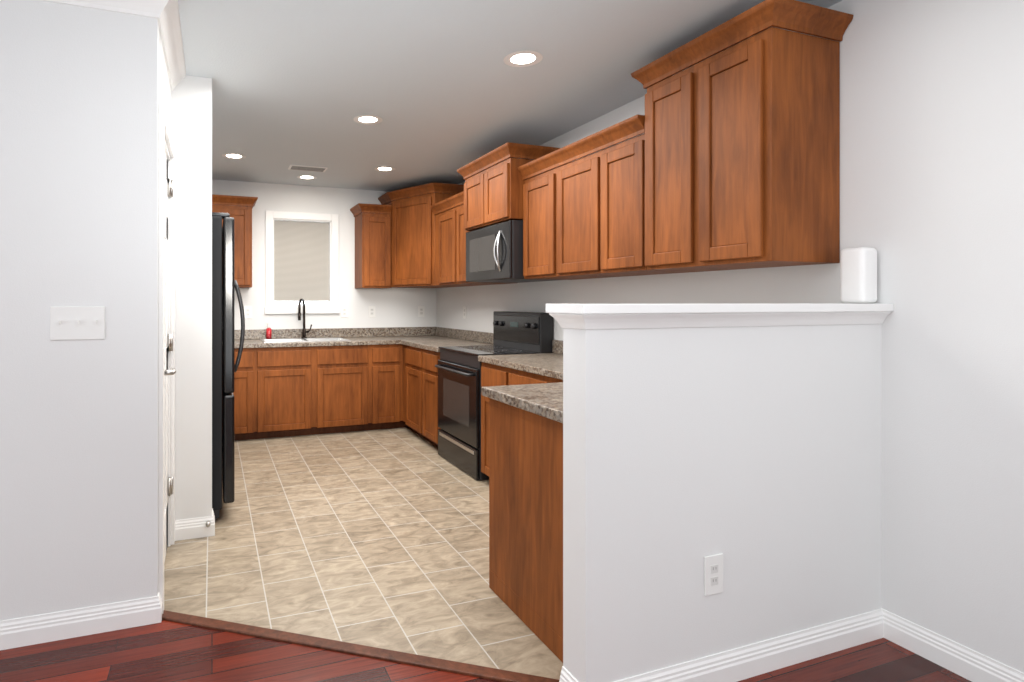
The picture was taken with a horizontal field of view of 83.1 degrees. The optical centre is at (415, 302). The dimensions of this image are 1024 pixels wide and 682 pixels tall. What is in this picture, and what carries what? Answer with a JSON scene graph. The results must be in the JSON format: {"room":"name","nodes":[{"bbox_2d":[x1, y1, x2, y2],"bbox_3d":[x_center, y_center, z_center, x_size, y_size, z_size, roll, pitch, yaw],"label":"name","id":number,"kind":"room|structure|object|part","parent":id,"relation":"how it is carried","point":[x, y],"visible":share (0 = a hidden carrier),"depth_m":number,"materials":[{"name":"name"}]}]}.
{"room":"kitchen","nodes":[
{"label":"kitchen","id":0,"kind":"room"},
{"bbox_2d":[0,0,159,620],"bbox_3d":[-2.651,0.025,1.755,3.395,2.510,0.115,0,0,-20],"label":"wall","id":1,"kind":"structure","parent":0,"point":[79,92],"depth_m":2.18,"materials":[{"name":"paint"}]},
{"bbox_2d":[50,306,104,339],"bbox_3d":[-1.293,0.080,2.172,0.183,0.128,0.016,0,0,-20],"label":"light switch","id":2,"kind":"object","parent":1,"relation":"attached to","point":[77,322],"visible":1,"depth_m":2.17,"materials":[{"name":"white plastic"}]},
{"bbox_2d":[0,592,161,649],"bbox_3d":[-2.610,1.228,1.707,3.380,0.105,0.025,0,0,-20],"label":"baseboard","id":3,"kind":"structure","parent":1,"relation":"attached to","point":[49,627],"depth_m":2.17,"materials":[{"name":"white wood"}]},
{"bbox_2d":[41,0,179,24],"bbox_3d":[-2.584,-1.183,1.679,3.469,0.095,0.074,0,0,-20],"label":"crown molding","id":4,"kind":"structure","parent":1,"relation":"attached to","point":[165,13],"depth_m":2.23,"materials":[{"name":"white"}]},
{"bbox_2d":[160,34,170,157],"bbox_3d":[-1.244,0.025,2.690,0.115,2.510,0.735,0,0,-20],"label":"wall","id":5,"kind":"structure","parent":0,"point":[165,91],"depth_m":2.66,"materials":[{"name":"paint"}]},
{"bbox_2d":[158,100,175,613],"bbox_3d":[-1.206,0.229,2.669,0.172,2.102,0.794,0,0,-20],"label":"door frame","id":6,"kind":"structure","parent":5,"relation":"attached to","point":[163,128],"depth_m":2.84,"materials":[{"name":"white wood"}]},
{"bbox_2d":[158,22,185,90],"bbox_3d":[-1.142,-1.183,2.685,0.074,0.095,0.814,0,0,-20],"label":"crown molding","id":7,"kind":"structure","parent":5,"relation":"attached to","point":[171,35],"depth_m":2.68,"materials":[{"name":"white"}]},
{"bbox_2d":[171,75,211,519],"bbox_3d":[-1.537,0.025,3.039,0.840,2.510,0.120,0,0,-20],"label":"wall","id":8,"kind":"structure","parent":0,"point":[191,115],"depth_m":3.09,"materials":[{"name":"paint"}]},
{"bbox_2d":[212,179,435,329],"bbox_3d":[-1.687,0.025,5.886,4.040,2.510,0.120,0,0,-20],"label":"wall","id":9,"kind":"structure","parent":0,"point":[396,307],"depth_m":6.11,"materials":[{"name":"paint"}]},
{"bbox_2d":[212,194,251,287],"bbox_3d":[-1.857,-0.577,5.568,0.465,0.865,0.356,0,0,-20],"label":"upper cabinet","id":10,"kind":"object","parent":9,"relation":"attached to","point":[241,210],"depth_m":5.45,"materials":[{"name":"brown wood"}]},
{"bbox_2d":[244,306,251,318],"bbox_3d":[-1.717,0.105,5.807,0.078,0.124,0.007,0,0,-20],"label":"outlet","id":11,"kind":"object","parent":9,"relation":"attached to","point":[248,312],"visible":0.9,"depth_m":5.81,"materials":[{"name":"white plastic"}]},
{"bbox_2d":[274,301,327,303],"bbox_3d":[-1.239,-0.412,6.119,1.210,1.515,0.005,0,0,-20],"label":"panel","id":12,"kind":"object","parent":9,"relation":"attached to","point":[297,302],"depth_m":6.11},
{"bbox_2d":[265,210,339,313],"bbox_3d":[-1.208,-0.412,6.030,0.780,1.065,0.132,0,0,-20],"label":"window","id":13,"kind":"structure","parent":9,"relation":"in","point":[332,305],"depth_m":6.00,"materials":[{"name":"white"}]},
{"bbox_2d":[274,220,328,300],"bbox_3d":[-1.212,-0.433,6.041,0.582,0.846,0.030,0,0,-20],"label":"window shade","id":14,"kind":"object","parent":13,"relation":"attached to","point":[301,259],"visible":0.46,"depth_m":6.03,"materials":[{"name":"fabric"}]},
{"bbox_2d":[235,328,435,339],"bbox_3d":[-1.239,0.330,5.968,3.132,0.100,0.020,0,0,-20],"label":"backsplash","id":15,"kind":"structure","parent":9,"relation":"attached to","point":[258,334],"depth_m":6.09,"materials":[{"name":"grey stone"}]},
{"bbox_2d":[352,204,383,288],"bbox_3d":[-0.461,-0.580,6.069,0.311,0.860,0.356,0,0,-20],"label":"upper cabinet","id":16,"kind":"object","parent":9,"relation":"attached to","point":[369,222],"depth_m":5.90,"materials":[{"name":"brown wood"}]},
{"bbox_2d":[368,306,374,316],"bbox_3d":[-0.484,0.105,6.250,0.078,0.124,0.007,0,0,-20],"label":"outlet","id":17,"kind":"object","parent":9,"relation":"attached to","point":[371,311],"visible":1,"depth_m":6.25,"materials":[{"name":"white plastic"}]},
{"bbox_2d":[418,306,424,316],"bbox_3d":[0.061,0.105,6.445,0.078,0.124,0.007,0,0,-20],"label":"outlet","id":18,"kind":"object","parent":9,"relation":"attached to","point":[421,311],"visible":1,"depth_m":6.44,"materials":[{"name":"white plastic"}]},
{"bbox_2d":[164,427,562,679],"bbox_3d":[-0.820,1.305,3.690,4.190,0.050,4.900,0,0,-20],"label":"floor","id":19,"kind":"structure","parent":0,"point":[378,538],"depth_m":2.87,"materials":[{"name":"tile"}]},
{"bbox_2d":[212,212,244,519],"bbox_3d":[-1.557,0.376,3.638,0.847,1.808,0.900,0,0,-20],"label":"fridge","id":20,"kind":"object","parent":19,"relation":"on","point":[225,286],"visible":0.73,"depth_m":3.32,"materials":[{"name":"black metal"}]},
{"bbox_3d":[-1.285,0.326,3.736,0.145,1.708,0.896,0,0,-20],"label":"door","id":21,"kind":"part","parent":20,"relation":"part of","materials":[{"name":"black metal"}]},
{"bbox_3d":[-1.062,0.142,3.406,0.073,0.553,0.024,0,0,-20],"label":"handle","id":22,"kind":"part","parent":20,"relation":"part of","materials":[{"name":"grey metal"}]},
{"bbox_2d":[233,348,263,440],"bbox_3d":[-1.812,0.850,5.441,0.641,0.860,0.626,0,0,-20],"label":"base cabinet","id":23,"kind":"object","parent":19,"relation":"on","point":[249,375],"depth_m":5.22,"materials":[{"name":"brown wood"}]},
{"bbox_2d":[264,344,315,437],"bbox_3d":[-1.363,0.850,5.602,0.614,0.860,0.626,0,0,-20],"label":"base cabinet","id":24,"kind":"object","parent":19,"relation":"on","point":[289,369],"depth_m":5.35,"materials":[{"name":"brown wood"}]},
{"bbox_2d":[316,344,371,433],"bbox_3d":[-0.815,0.850,5.798,0.550,0.860,0.626,0,0,-20],"label":"base cabinet","id":25,"kind":"object","parent":19,"relation":"on","point":[343,371],"depth_m":5.52,"materials":[{"name":"brown wood"}]},
{"bbox_2d":[235,336,451,347],"bbox_3d":[-1.135,0.400,5.678,3.132,0.040,0.636,0,0,-20],"label":"countertop","id":26,"kind":"structure","parent":25,"relation":"on","point":[311,339],"depth_m":5.67,"materials":[{"name":"grey stone"}]},
{"bbox_2d":[266,322,271,338],"bbox_3d":[-1.499,0.287,5.789,0.055,0.172,0.054,0,0,-20],"label":"soap bottle","id":27,"kind":"object","parent":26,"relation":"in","point":[268,332],"visible":1,"depth_m":5.77,"materials":[{"name":"red plastic"}]},
{"bbox_2d":[298,298,311,337],"bbox_3d":[-1.142,0.167,5.842,0.166,0.412,0.180,0,0,-20],"label":"faucet","id":28,"kind":"object","parent":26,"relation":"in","point":[304,331],"visible":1,"depth_m":5.88,"materials":[{"name":"black metal"}]},
{"bbox_2d":[259,337,350,346],"bbox_3d":[-1.118,0.394,5.705,0.830,0.040,0.495,0,0,-20],"label":"sink","id":29,"kind":"object","parent":26,"relation":"in","point":[261,339],"depth_m":5.81,"materials":[{"name":"white ceramic"}]},
{"bbox_2d":[372,344,391,429],"bbox_3d":[-0.411,0.850,5.943,0.309,0.860,0.626,0,0,-20],"label":"base cabinet","id":30,"kind":"object","parent":19,"relation":"on","point":[381,353],"depth_m":5.65,"materials":[{"name":"brown wood"}]},
{"bbox_2d":[392,344,419,434],"bbox_3d":[0.208,0.850,5.538,0.699,0.860,0.595,0,0,-20],"label":"base cabinet","id":31,"kind":"object","parent":19,"relation":"on","point":[405,357],"depth_m":5.59,"materials":[{"name":"brown wood"}]},
{"bbox_2d":[400,340,492,351],"bbox_3d":[0.313,0.400,5.339,0.636,0.040,0.980,0,0,-20],"label":"countertop","id":32,"kind":"structure","parent":31,"relation":"on","point":[419,343],"depth_m":5.24,"materials":[{"name":"grey stone"}]},
{"bbox_2d":[420,348,507,446],"bbox_3d":[0.413,0.850,5.075,0.626,0.860,0.415,0,0,-20],"label":"base cabinet","id":33,"kind":"object","parent":19,"relation":"on","point":[429,357],"depth_m":5.00,"materials":[{"name":"brown wood"}]},
{"bbox_2d":[478,360,499,472],"bbox_3d":[0.825,0.850,3.928,0.626,0.860,0.483,0,0,-20],"label":"base cabinet","id":34,"kind":"object","parent":19,"relation":"on","point":[490,373],"depth_m":3.97,"materials":[{"name":"brown wood"}]},
{"bbox_2d":[435,311,552,479],"bbox_3d":[0.581,0.678,4.506,0.690,1.196,0.756,0,0,-20],"label":"range","id":35,"kind":"object","parent":19,"relation":"on","point":[459,405],"visible":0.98,"depth_m":4.36,"materials":[{"name":"black metal"}]},
{"bbox_3d":[0.284,0.525,4.399,0.058,0.022,0.657,0,0,-20],"label":"handle","id":36,"kind":"part","parent":35,"relation":"part of","materials":[{"name":"grey metal"}]},
{"bbox_3d":[0.306,1.087,4.407,0.005,0.025,0.656,0,0,-20],"label":"drawer handle","id":37,"kind":"part","parent":35,"relation":"part of","materials":[{"name":"silver metal"}]},
{"bbox_3d":[0.307,0.770,4.408,0.002,0.300,0.496,0,0,-20],"label":"door panel","id":38,"kind":"part","parent":35,"relation":"part of","materials":[{"name":"grey glass"}]},
{"bbox_3d":[0.319,0.877,4.412,0.025,0.794,0.744,0,0,-20],"label":"door","id":39,"kind":"part","parent":35,"relation":"part of","materials":[{"name":"black metal"}]},
{"bbox_3d":[0.781,0.180,4.578,0.023,0.042,0.658,0,0,-20],"label":"knob","id":40,"kind":"part","parent":35,"relation":"part of","materials":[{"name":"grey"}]},
{"bbox_3d":[0.795,0.215,4.583,0.007,0.210,0.726,0,0,-20],"label":"panel","id":41,"kind":"part","parent":35,"relation":"part of","materials":[{"name":"black metal"}]},
{"bbox_2d":[500,364,543,383],"bbox_3d":[0.950,0.850,3.578,0.626,0.860,0.563,0,0,-20],"label":"base cabinet","id":42,"kind":"object","parent":19,"relation":"on","point":[507,375],"depth_m":3.53,"materials":[{"name":"brown wood"}]},
{"bbox_2d":[478,352,562,375],"bbox_3d":[0.967,0.400,3.518,0.636,0.040,1.350,0,0,-20],"label":"countertop","id":43,"kind":"structure","parent":42,"relation":"on","point":[552,363],"depth_m":3.64,"materials":[{"name":"grey stone"}]},
{"bbox_2d":[484,400,562,662],"bbox_3d":[0.695,0.850,2.312,0.530,0.860,0.737,0,0,-20],"label":"base cabinet","id":44,"kind":"object","parent":19,"relation":"on","point":[523,452],"depth_m":2.24,"materials":[{"name":"brown wood"}]},
{"bbox_2d":[481,380,562,423],"bbox_3d":[1.018,0.400,2.428,1.276,0.040,0.737,0,0,-20],"label":"countertop","id":45,"kind":"structure","parent":44,"relation":"on","point":[546,400],"depth_m":2.34,"materials":[{"name":"grey stone"}]},
{"bbox_2d":[544,372,562,383],"bbox_3d":[1.126,0.850,3.089,0.626,0.860,0.475,0,0,-20],"label":"base cabinet","id":46,"kind":"object","parent":19,"relation":"on","point":[547,379],"depth_m":3.21,"materials":[{"name":"brown wood"}]},
{"bbox_2d":[563,324,881,681],"bbox_3d":[1.131,0.657,2.009,1.353,1.245,0.117,0,0,-20],"label":"half-wall","id":47,"kind":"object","parent":19,"relation":"on","point":[753,454],"visible":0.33,"depth_m":1.90,"materials":[{"name":"paint"}]},
{"bbox_2d":[704,553,722,595],"bbox_3d":[0.991,0.907,1.892,0.080,0.130,0.007,0,0,-20],"label":"outlet","id":48,"kind":"object","parent":47,"relation":"attached to","point":[713,574],"visible":1,"depth_m":1.89,"materials":[{"name":"white plastic"}]},
{"bbox_2d":[546,303,893,329],"bbox_3d":[1.112,0.044,2.002,1.392,0.078,0.201,0,0,-20],"label":"trim","id":49,"kind":"structure","parent":47,"relation":"on","point":[604,316],"depth_m":1.86,"materials":[{"name":"white"}]},
{"bbox_2d":[840,247,876,302],"bbox_3d":[1.719,-0.103,2.208,0.092,0.214,0.092,0,0,-20],"label":"speaker","id":50,"kind":"object","parent":49,"relation":"on","point":[858,274],"visible":0.98,"depth_m":2.17},
{"bbox_2d":[572,608,887,681],"bbox_3d":[1.138,1.228,1.940,1.348,0.105,0.015,0,0,-20],"label":"baseboard","id":51,"kind":"structure","parent":47,"relation":"attached to","point":[755,659],"depth_m":1.98,"materials":[{"name":"white wood"}]},
{"bbox_2d":[0,620,971,681],"bbox_3d":[-0.532,1.298,-0.265,6.220,0.044,5.260,0,0,-20],"label":"floor","id":52,"kind":"structure","parent":0,"point":[165,651],"depth_m":2.01,"materials":[{"name":"brown wood"}]},
{"bbox_2d":[162,610,558,681],"bbox_3d":[-0.278,1.274,2.100,1.596,0.013,0.052,0,0,16],"label":"trim","id":53,"kind":"structure","parent":52,"relation":"on","point":[501,675],"depth_m":2.07,"materials":[{"name":"brown wood"}]},
{"bbox_2d":[178,0,842,191],"bbox_3d":[-1.123,-1.280,1.456,6.270,0.100,8.900,0,0,-20],"label":"ceiling","id":54,"kind":"structure","parent":0,"point":[442,90],"depth_m":3.07,"materials":[{"name":"paint"}]},
{"bbox_2d":[222,153,245,158],"bbox_3d":[-1.529,-1.227,4.776,0.196,0.003,0.196,0,0,-20],"label":"recessed light","id":55,"kind":"object","parent":54,"relation":"in","point":[225,156],"depth_m":4.78,"materials":[{"name":"white"}]},
{"bbox_3d":[-1.529,-1.228,4.776,0.124,0.001,0.124,0,0,-20],"label":"recessed ceiling light lens","id":56,"kind":"part","parent":55,"relation":"part of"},
{"bbox_2d":[297,175,316,179],"bbox_3d":[-1.072,-1.226,5.588,0.196,0.001,0.196,0,0,-20],"label":"recessed light","id":57,"kind":"object","parent":54,"relation":"in","point":[299,177],"visible":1,"depth_m":5.59,"materials":[{"name":"white"}]},
{"bbox_2d":[288,165,327,171],"bbox_3d":[-0.991,-1.225,5.211,0.340,0.009,0.170,0,0,-20],"label":"ceiling vent","id":58,"kind":"object","parent":54,"relation":"in","point":[307,168],"visible":1,"depth_m":5.19,"materials":[{"name":"white metal"}]},
{"bbox_2d":[353,115,382,123],"bbox_3d":[-0.323,-1.227,3.822,0.196,0.003,0.196,0,0,-20],"label":"recessed light","id":59,"kind":"object","parent":54,"relation":"in","point":[356,119],"depth_m":3.82,"materials":[{"name":"white"}]},
{"bbox_3d":[-0.323,-1.228,3.822,0.124,0.001,0.124,0,0,-20],"label":"recessed ceiling light lens","id":60,"kind":"part","parent":59,"relation":"part of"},
{"bbox_2d":[374,167,394,170],"bbox_3d":[-0.287,-1.226,5.234,0.196,0.001,0.196,0,0,-20],"label":"recessed light","id":61,"kind":"object","parent":54,"relation":"in","point":[392,169],"visible":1,"depth_m":5.21,"materials":[{"name":"white"}]},
{"bbox_2d":[503,50,542,66],"bbox_3d":[0.539,-1.227,2.867,0.196,0.003,0.196,0,0,-20],"label":"recessed light","id":62,"kind":"object","parent":54,"relation":"in","point":[537,55],"depth_m":2.86,"materials":[{"name":"white"}]},
{"bbox_3d":[0.539,-1.228,2.867,0.124,0.001,0.124,0,0,-20],"label":"recessed ceiling light lens","id":63,"kind":"part","parent":62,"relation":"part of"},
{"bbox_2d":[436,0,1023,672],"bbox_3d":[1.731,0.025,2.518,0.120,2.510,8.770,0,0,-20],"label":"wall","id":64,"kind":"structure","parent":0,"point":[932,152],"depth_m":2.02,"materials":[{"name":"paint"}]},
{"bbox_2d":[378,182,459,287],"bbox_3d":[0.050,-0.655,5.957,0.714,0.990,0.912,0,0,-20],"label":"upper cabinet","id":65,"kind":"object","parent":64,"relation":"attached to","point":[408,219],"depth_m":5.75,"materials":[{"name":"brown wood"}]},
{"bbox_2d":[432,200,451,287],"bbox_3d":[0.457,-0.545,5.286,0.401,0.770,0.618,0,0,-20],"label":"upper cabinet","id":66,"kind":"object","parent":64,"relation":"attached to","point":[440,209],"depth_m":5.35,"materials":[{"name":"brown wood"}]},
{"bbox_2d":[463,306,465,318],"bbox_3d":[0.494,0.105,5.776,0.007,0.124,0.078,0,0,-20],"label":"outlet","id":67,"kind":"object","parent":64,"relation":"attached to","point":[464,312],"visible":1,"depth_m":5.78,"materials":[{"name":"white plastic"}]},
{"bbox_2d":[460,160,480,231],"bbox_3d":[0.691,-0.828,4.479,0.506,0.504,0.436,0,0,-20],"label":"upper cabinet","id":68,"kind":"object","parent":64,"relation":"attached to","point":[468,190],"depth_m":4.51,"materials":[{"name":"brown wood"}]},
{"bbox_2d":[448,192,511,286],"bbox_3d":[0.587,-0.545,4.923,0.401,0.770,0.462,0,0,-20],"label":"upper cabinet","id":69,"kind":"object","parent":64,"relation":"attached to","point":[456,239],"depth_m":5.02,"materials":[{"name":"brown wood"}]},
{"bbox_2d":[436,328,562,355],"bbox_3d":[0.981,0.330,4.389,0.020,0.100,4.453,0,0,-20],"label":"backsplash","id":70,"kind":"structure","parent":64,"relation":"attached to","point":[457,334],"depth_m":5.53,"materials":[{"name":"grey stone"}]},
{"bbox_2d":[476,144,555,227],"bbox_3d":[0.795,-0.828,4.189,0.506,0.504,0.436,0,0,-20],"label":"upper cabinet","id":71,"kind":"object","parent":64,"relation":"attached to","point":[497,186],"depth_m":4.00,"materials":[{"name":"brown wood"}]},
{"bbox_2d":[466,220,554,282],"bbox_3d":[0.731,-0.365,4.329,0.527,0.406,0.732,0,0,-20],"label":"over-the-range microwave","id":72,"kind":"object","parent":71,"relation":"attached to","point":[494,253],"visible":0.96,"depth_m":4.11,"materials":[{"name":"grey metal"}]},
{"bbox_3d":[0.499,-0.365,4.321,0.002,0.256,0.432,0,0,-20],"label":"door panel","id":73,"kind":"part","parent":72,"relation":"part of","materials":[{"name":"grey glass"}]},
{"bbox_3d":[0.533,-0.365,4.258,0.019,0.398,0.728,0,0,-20],"label":"door","id":74,"kind":"part","parent":72,"relation":"part of","materials":[{"name":"black glass"}]},
{"bbox_3d":[0.583,-0.365,4.036,0.050,0.293,0.066,0,0,-20],"label":"handle","id":75,"kind":"part","parent":72,"relation":"part of","materials":[{"name":"silver metal"}]},
{"bbox_2d":[520,156,543,278],"bbox_3d":[1.000,-0.545,3.772,0.401,0.770,0.479,0,0,-20],"label":"upper cabinet","id":76,"kind":"object","parent":64,"relation":"attached to","point":[532,173],"depth_m":3.80,"materials":[{"name":"brown wood"}]},
{"bbox_2d":[544,136,623,279],"bbox_3d":[1.127,-0.545,3.419,0.401,0.770,0.575,0,0,-20],"label":"upper cabinet","id":77,"kind":"object","parent":64,"relation":"attached to","point":[565,169],"depth_m":3.45,"materials":[{"name":"brown wood"}]},
{"bbox_2d":[588,120,643,275],"bbox_3d":[1.246,-0.545,3.087,0.401,0.770,0.411,0,0,-20],"label":"upper cabinet","id":78,"kind":"object","parent":64,"relation":"attached to","point":[608,167],"depth_m":3.08,"materials":[{"name":"brown wood"}]},
{"bbox_2d":[628,44,703,274],"bbox_3d":[1.360,-0.655,2.771,0.401,0.990,0.385,0,0,-20],"label":"upper cabinet","id":79,"kind":"object","parent":64,"relation":"attached to","point":[658,157],"depth_m":2.73,"materials":[{"name":"brown wood"}]},
{"bbox_2d":[688,0,847,270],"bbox_3d":[1.484,-0.655,2.423,0.401,0.990,0.354,0,0,-20],"label":"upper cabinet","id":80,"kind":"object","parent":64,"relation":"attached to","point":[722,154],"depth_m":2.28,"materials":[{"name":"brown wood"}]},
{"bbox_3d":[-0.217,-0.998,3.957,2.568,0.305,4.496,0,0,-20],"label":"crown","id":81,"kind":"part","parent":80,"relation":"part of","materials":[{"name":"brown wood"}]},
{"bbox_2d":[888,611,1023,681],"bbox_3d":[2.460,1.228,0.288,0.015,0.105,4.020,0,0,-20],"label":"baseboard","id":82,"kind":"structure","parent":64,"relation":"attached to","point":[974,666],"depth_m":1.97,"materials":[{"name":"white wood"}]}
]}

